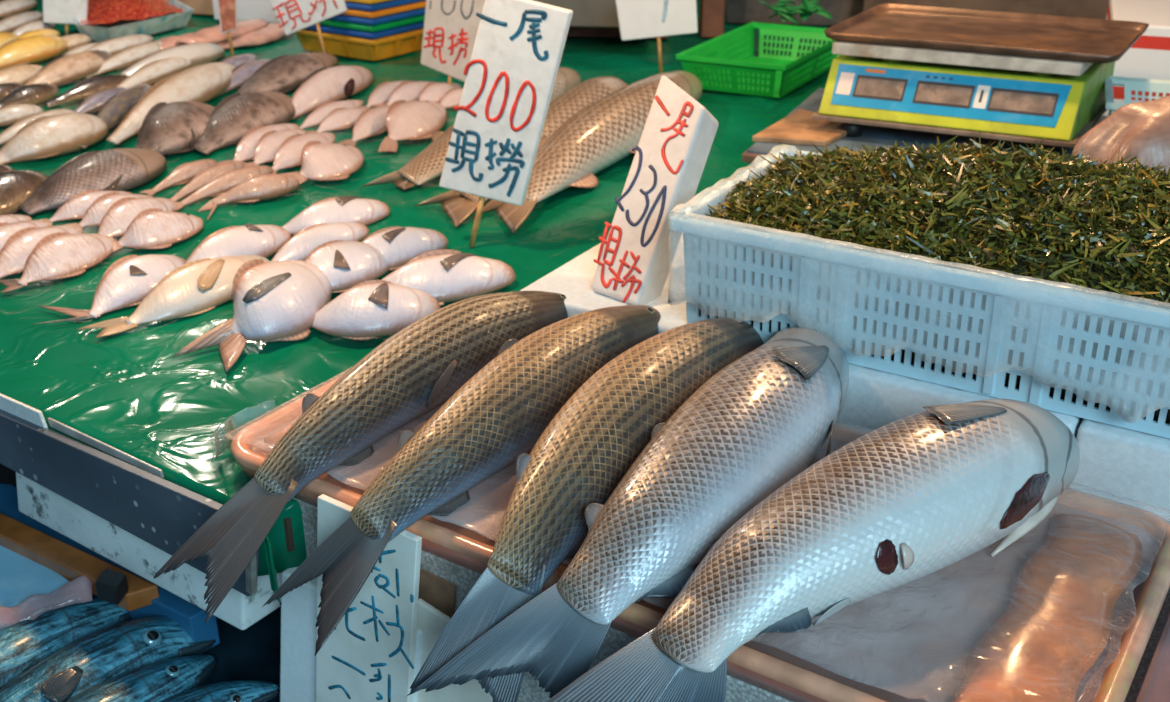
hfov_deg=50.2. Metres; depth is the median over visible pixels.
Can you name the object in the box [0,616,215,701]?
mackerel
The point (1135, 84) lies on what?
basket
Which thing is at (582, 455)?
mullet
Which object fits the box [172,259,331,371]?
filefish
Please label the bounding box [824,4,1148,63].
weighing pan
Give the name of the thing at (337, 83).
fish
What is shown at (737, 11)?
crate
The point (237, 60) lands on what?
fish
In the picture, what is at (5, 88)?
fish
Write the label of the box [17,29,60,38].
yellow croaker
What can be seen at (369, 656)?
sign panel
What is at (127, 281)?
filefish
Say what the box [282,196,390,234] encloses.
filefish
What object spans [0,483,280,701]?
tub
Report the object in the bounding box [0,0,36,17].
fish
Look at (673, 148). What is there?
price sign
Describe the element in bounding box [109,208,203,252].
fish
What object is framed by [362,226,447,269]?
filefish
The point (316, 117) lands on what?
fish
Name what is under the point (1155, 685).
tray
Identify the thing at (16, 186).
fish
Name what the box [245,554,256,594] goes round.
metal angle
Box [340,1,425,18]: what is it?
basket
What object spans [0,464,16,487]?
floor
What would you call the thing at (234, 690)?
mackerel
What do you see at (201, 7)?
cardboard box
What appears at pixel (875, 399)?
foam slab
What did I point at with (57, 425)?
trim
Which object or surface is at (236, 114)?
fish
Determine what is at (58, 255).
fish
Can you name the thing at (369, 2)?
basket
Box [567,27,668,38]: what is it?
wooden stand
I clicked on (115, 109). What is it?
fish
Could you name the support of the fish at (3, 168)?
on the plastic sheet at (126, 391)
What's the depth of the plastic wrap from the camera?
1.04 m
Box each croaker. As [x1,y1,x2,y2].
[0,32,17,46]
[0,35,67,68]
[0,104,43,126]
[0,109,75,144]
[0,113,108,164]
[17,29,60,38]
[62,43,96,55]
[84,34,153,54]
[86,41,161,77]
[106,62,235,144]
[115,57,192,88]
[120,43,224,75]
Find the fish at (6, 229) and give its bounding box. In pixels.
[0,220,52,249]
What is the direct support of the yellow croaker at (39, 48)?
on the plastic sheet at (126, 391)
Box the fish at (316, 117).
[298,100,363,129]
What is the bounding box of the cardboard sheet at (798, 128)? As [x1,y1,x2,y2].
[752,109,846,145]
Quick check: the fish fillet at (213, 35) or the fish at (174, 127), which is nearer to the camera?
the fish at (174, 127)
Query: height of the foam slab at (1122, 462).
0.074 m
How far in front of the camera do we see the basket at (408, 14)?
2.77 m
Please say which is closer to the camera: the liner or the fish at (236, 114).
the liner
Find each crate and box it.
[669,148,1169,438]
[725,0,863,25]
[863,0,1108,18]
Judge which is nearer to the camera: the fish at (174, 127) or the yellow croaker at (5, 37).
the fish at (174, 127)
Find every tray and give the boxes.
[75,0,193,41]
[230,375,1169,701]
[1134,610,1169,701]
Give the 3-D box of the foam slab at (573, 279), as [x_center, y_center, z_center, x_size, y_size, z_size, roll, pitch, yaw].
[0.166,-0.060,1.467,0.352,0.075,0.360,14,29,28]
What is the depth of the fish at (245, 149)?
2.14 m
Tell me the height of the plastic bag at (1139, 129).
0.249 m
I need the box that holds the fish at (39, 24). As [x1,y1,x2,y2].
[11,20,54,35]
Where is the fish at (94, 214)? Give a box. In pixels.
[66,192,151,228]
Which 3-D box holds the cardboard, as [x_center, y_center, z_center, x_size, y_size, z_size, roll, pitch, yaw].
[-0.128,0.218,1.078,0.046,0.062,0.002,16,30,30]
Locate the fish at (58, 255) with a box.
[0,232,114,292]
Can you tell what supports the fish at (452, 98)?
on the plastic sheet at (126, 391)
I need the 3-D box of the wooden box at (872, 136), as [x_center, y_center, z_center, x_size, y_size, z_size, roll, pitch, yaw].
[0.568,-0.304,1.973,0.530,0.081,0.450,11,27,22]
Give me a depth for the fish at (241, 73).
2.58 m
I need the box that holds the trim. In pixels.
[48,418,163,477]
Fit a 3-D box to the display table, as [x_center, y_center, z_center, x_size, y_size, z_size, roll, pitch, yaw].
[-0.028,-0.271,2.709,4.550,0.575,2.900,17,30,31]
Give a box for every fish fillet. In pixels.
[157,33,192,48]
[174,19,267,45]
[216,23,287,48]
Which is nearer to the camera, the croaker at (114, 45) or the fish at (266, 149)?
the fish at (266, 149)
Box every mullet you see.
[154,291,567,622]
[261,305,660,655]
[361,67,580,189]
[407,326,848,697]
[409,318,763,701]
[413,76,626,226]
[474,71,701,232]
[547,398,1079,701]
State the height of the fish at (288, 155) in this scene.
0.031 m
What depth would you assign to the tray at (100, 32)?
3.04 m
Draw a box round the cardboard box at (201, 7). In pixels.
[165,0,213,14]
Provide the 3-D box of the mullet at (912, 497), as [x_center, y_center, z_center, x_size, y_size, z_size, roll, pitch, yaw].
[0.205,0.154,0.951,0.540,0.168,0.140,-19,32,-35]
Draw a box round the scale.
[811,41,1114,153]
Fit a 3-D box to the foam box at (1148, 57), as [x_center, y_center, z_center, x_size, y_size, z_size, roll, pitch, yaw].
[1.266,-0.513,2.280,0.600,0.190,0.350,9,27,18]
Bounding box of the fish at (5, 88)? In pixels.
[0,82,24,100]
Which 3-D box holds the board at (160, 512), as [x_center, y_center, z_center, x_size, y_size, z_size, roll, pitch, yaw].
[-0.493,0.123,1.244,0.505,0.092,0.012,17,30,31]
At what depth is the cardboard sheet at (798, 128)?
1.93 m
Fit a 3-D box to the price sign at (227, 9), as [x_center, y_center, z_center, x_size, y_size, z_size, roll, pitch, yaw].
[-0.802,-0.745,2.823,0.044,0.156,0.026,-6,26,-12]
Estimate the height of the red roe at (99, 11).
0.040 m
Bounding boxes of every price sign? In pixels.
[43,0,87,35]
[218,0,236,56]
[269,0,347,52]
[421,0,484,84]
[439,0,572,247]
[591,75,717,304]
[615,0,697,73]
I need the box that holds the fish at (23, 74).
[0,65,42,83]
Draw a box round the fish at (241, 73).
[216,59,270,96]
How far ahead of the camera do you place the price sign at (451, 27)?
2.47 m
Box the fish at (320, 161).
[282,141,363,183]
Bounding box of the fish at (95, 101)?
[74,87,127,113]
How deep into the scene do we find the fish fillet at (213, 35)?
2.91 m
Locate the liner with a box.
[668,144,1169,422]
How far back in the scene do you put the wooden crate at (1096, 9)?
2.85 m
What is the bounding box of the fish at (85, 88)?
[44,74,128,107]
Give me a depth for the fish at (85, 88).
2.47 m
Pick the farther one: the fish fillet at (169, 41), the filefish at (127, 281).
the fish fillet at (169, 41)
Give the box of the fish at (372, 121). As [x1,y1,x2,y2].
[339,105,389,146]
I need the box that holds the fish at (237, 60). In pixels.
[220,54,258,66]
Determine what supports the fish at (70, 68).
on the plastic sheet at (126, 391)
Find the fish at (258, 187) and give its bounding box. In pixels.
[197,174,299,221]
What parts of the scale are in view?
display panel, plate, plate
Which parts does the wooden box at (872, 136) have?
lid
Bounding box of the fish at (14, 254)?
[0,225,82,277]
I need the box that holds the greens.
[759,0,831,24]
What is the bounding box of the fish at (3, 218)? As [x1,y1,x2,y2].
[0,215,31,222]
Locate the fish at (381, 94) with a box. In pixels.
[356,80,406,108]
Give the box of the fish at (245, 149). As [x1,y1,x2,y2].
[214,123,298,164]
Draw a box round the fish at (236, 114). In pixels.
[193,91,295,154]
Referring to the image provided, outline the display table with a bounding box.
[283,518,294,551]
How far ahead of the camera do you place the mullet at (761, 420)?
0.95 m
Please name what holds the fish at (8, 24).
on the plastic sheet at (126, 391)
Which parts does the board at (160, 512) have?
foam strip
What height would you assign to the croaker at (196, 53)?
0.048 m
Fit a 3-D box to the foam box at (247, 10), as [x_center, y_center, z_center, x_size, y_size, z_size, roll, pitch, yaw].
[-0.756,-0.936,3.235,0.360,0.140,0.200,7,26,14]
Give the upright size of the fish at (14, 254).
0.033 m
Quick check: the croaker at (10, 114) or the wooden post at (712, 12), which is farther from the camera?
the wooden post at (712, 12)
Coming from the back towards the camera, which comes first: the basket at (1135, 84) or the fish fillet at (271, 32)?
the fish fillet at (271, 32)
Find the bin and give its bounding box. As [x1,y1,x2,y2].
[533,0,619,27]
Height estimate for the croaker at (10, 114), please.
0.032 m
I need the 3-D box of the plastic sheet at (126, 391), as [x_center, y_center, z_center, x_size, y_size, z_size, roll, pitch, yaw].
[0.030,-0.528,2.630,4.600,0.079,3.080,17,30,31]
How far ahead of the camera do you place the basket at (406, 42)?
2.81 m
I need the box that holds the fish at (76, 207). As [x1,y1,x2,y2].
[40,190,131,222]
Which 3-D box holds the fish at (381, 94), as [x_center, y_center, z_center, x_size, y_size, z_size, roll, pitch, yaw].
[-0.390,-0.515,2.487,0.046,0.025,0.249,7,26,15]
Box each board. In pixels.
[0,393,259,596]
[417,598,492,701]
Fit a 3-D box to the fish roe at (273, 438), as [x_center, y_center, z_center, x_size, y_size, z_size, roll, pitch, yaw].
[-0.207,0.046,1.252,0.083,0.016,0.241,16,29,30]
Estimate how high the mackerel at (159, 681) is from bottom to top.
0.057 m
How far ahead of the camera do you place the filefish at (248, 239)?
1.67 m
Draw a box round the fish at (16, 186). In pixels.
[0,169,47,214]
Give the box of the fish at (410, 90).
[371,80,429,106]
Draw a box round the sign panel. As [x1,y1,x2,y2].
[316,494,421,701]
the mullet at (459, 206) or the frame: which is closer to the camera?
the frame
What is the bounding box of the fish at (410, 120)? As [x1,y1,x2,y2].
[378,100,446,151]
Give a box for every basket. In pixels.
[294,28,423,60]
[304,21,423,39]
[319,15,424,32]
[328,8,425,25]
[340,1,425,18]
[345,0,391,4]
[346,0,425,11]
[676,22,839,97]
[1104,76,1169,113]
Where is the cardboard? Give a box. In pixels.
[418,568,455,617]
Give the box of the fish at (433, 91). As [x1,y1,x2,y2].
[419,82,461,102]
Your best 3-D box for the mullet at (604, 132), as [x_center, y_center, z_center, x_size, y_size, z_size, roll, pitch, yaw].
[0.060,-0.382,2.127,0.131,0.096,0.889,12,28,23]
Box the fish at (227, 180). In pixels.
[173,165,273,210]
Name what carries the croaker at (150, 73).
on the plastic sheet at (126, 391)
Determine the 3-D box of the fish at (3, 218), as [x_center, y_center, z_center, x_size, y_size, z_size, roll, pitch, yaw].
[-0.837,-0.166,1.744,0.050,0.028,0.188,7,26,15]
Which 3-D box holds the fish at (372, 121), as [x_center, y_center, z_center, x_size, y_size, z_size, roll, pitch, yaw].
[-0.381,-0.420,2.276,0.050,0.028,0.282,4,26,8]
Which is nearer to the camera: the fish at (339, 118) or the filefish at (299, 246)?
the filefish at (299, 246)
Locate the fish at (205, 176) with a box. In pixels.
[170,160,245,201]
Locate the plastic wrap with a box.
[216,368,1169,700]
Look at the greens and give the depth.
2.80 m
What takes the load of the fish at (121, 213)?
on the plastic sheet at (126, 391)
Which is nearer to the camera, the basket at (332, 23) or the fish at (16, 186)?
the fish at (16, 186)
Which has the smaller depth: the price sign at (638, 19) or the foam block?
the foam block
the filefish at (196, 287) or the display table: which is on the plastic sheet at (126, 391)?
the filefish at (196, 287)
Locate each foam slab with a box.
[520,232,686,333]
[836,363,1083,437]
[1068,419,1169,521]
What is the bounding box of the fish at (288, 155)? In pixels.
[272,132,334,173]
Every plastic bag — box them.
[0,575,91,628]
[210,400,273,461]
[952,513,1142,701]
[1071,95,1169,176]
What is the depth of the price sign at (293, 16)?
2.76 m
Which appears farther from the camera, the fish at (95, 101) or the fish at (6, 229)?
the fish at (95, 101)
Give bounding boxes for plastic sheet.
[0,0,831,575]
[264,535,281,604]
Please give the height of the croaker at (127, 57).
0.033 m
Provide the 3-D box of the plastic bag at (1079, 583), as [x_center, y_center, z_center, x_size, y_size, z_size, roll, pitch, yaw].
[0.354,0.195,0.940,0.081,0.021,0.303,16,30,30]
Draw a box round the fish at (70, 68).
[25,50,112,86]
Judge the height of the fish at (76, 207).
0.025 m
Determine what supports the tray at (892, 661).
on the foam box at (737, 690)
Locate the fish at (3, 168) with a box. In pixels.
[0,165,13,171]
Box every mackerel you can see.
[0,597,131,688]
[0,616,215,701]
[65,654,216,701]
[160,680,279,701]
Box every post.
[95,569,127,604]
[699,0,724,37]
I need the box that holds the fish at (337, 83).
[291,65,373,119]
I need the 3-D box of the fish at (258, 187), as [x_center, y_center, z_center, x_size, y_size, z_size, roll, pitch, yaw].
[-0.509,-0.242,1.890,0.056,0.034,0.193,20,32,36]
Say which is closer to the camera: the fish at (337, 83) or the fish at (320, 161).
the fish at (320, 161)
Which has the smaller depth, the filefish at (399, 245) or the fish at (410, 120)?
the filefish at (399, 245)
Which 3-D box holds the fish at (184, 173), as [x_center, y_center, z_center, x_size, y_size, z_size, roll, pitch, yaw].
[-0.639,-0.281,1.994,0.031,0.024,0.185,9,27,19]
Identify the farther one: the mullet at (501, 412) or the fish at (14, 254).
the fish at (14, 254)
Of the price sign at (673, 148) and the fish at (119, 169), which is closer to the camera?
the price sign at (673, 148)
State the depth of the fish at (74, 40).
2.91 m
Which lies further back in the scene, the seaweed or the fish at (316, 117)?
the fish at (316, 117)
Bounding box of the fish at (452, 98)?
[440,88,462,107]
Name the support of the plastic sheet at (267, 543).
hanging from the plastic sheet at (126, 391)
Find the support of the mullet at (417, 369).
on the plastic wrap
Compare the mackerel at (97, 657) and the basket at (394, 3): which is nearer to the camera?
the mackerel at (97, 657)
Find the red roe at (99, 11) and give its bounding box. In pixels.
[80,0,183,24]
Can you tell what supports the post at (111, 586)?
on the wooden rail
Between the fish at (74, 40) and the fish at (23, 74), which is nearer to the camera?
the fish at (23, 74)
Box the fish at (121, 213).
[97,197,174,236]
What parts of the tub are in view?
blue tub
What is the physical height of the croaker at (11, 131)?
0.033 m
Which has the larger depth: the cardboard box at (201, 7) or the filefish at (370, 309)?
the cardboard box at (201, 7)
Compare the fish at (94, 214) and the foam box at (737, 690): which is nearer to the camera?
the foam box at (737, 690)
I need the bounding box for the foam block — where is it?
[0,545,77,617]
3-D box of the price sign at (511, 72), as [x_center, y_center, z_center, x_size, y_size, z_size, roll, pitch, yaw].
[-0.107,-0.296,1.651,0.188,0.347,0.020,7,26,15]
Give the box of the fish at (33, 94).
[0,82,59,107]
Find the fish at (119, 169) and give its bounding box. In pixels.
[17,148,166,214]
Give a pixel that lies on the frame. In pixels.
(35, 501)
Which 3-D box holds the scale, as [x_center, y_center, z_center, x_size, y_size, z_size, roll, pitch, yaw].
[0.603,-0.420,1.961,0.419,0.140,0.307,11,27,22]
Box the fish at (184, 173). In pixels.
[139,159,217,195]
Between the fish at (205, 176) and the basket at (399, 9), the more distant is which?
the basket at (399, 9)
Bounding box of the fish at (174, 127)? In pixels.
[135,101,214,154]
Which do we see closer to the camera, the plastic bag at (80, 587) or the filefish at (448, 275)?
the plastic bag at (80, 587)
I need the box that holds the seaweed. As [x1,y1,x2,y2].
[699,134,1169,423]
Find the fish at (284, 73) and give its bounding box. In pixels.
[235,52,337,93]
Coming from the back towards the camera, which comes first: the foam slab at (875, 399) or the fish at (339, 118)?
the fish at (339, 118)
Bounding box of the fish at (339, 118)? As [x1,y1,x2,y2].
[304,108,366,133]
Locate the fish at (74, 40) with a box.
[61,34,92,51]
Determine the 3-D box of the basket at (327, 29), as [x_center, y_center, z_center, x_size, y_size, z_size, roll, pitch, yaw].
[-0.502,-0.739,2.887,0.262,0.050,0.221,16,30,30]
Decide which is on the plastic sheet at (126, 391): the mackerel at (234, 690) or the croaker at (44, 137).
the croaker at (44, 137)
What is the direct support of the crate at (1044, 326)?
on the foam slab at (1122, 462)
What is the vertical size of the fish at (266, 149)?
0.030 m
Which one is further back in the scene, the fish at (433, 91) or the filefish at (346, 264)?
the fish at (433, 91)
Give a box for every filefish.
[34,254,185,323]
[76,255,268,337]
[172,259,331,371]
[185,224,290,263]
[271,222,369,260]
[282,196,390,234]
[304,240,389,292]
[312,280,440,339]
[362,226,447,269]
[382,249,515,305]
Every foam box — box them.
[212,0,279,22]
[293,498,1169,701]
[1102,0,1169,115]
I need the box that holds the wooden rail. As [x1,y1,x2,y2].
[0,513,158,610]
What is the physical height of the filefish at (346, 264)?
0.046 m
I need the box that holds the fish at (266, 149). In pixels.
[244,129,305,167]
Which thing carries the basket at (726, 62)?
on the plastic sheet at (126, 391)
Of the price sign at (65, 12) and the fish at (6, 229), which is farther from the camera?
the price sign at (65, 12)
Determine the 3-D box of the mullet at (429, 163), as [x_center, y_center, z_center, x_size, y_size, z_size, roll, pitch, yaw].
[-0.144,-0.423,2.244,0.123,0.069,0.764,11,27,21]
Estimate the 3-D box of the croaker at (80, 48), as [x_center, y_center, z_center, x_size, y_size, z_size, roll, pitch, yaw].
[-1.125,-0.669,2.807,0.043,0.030,0.228,6,26,12]
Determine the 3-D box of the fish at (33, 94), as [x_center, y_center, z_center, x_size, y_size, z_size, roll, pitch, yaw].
[-1.079,-0.498,2.433,0.053,0.036,0.191,8,26,15]
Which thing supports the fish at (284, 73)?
on the plastic sheet at (126, 391)
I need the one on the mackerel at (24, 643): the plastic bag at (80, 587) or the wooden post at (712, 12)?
the plastic bag at (80, 587)
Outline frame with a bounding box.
[16,472,281,629]
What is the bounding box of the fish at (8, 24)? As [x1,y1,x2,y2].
[0,11,42,32]
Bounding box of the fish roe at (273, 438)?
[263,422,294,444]
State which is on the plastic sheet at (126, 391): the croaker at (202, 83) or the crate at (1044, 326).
the croaker at (202, 83)
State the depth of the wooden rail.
1.35 m
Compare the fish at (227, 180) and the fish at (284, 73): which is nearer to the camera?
the fish at (227, 180)
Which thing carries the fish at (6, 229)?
on the plastic sheet at (126, 391)
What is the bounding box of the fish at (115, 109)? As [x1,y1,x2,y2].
[80,84,150,147]
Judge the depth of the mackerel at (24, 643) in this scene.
1.28 m
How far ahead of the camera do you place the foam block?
1.33 m
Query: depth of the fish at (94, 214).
1.81 m
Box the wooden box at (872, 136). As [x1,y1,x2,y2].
[742,88,1107,163]

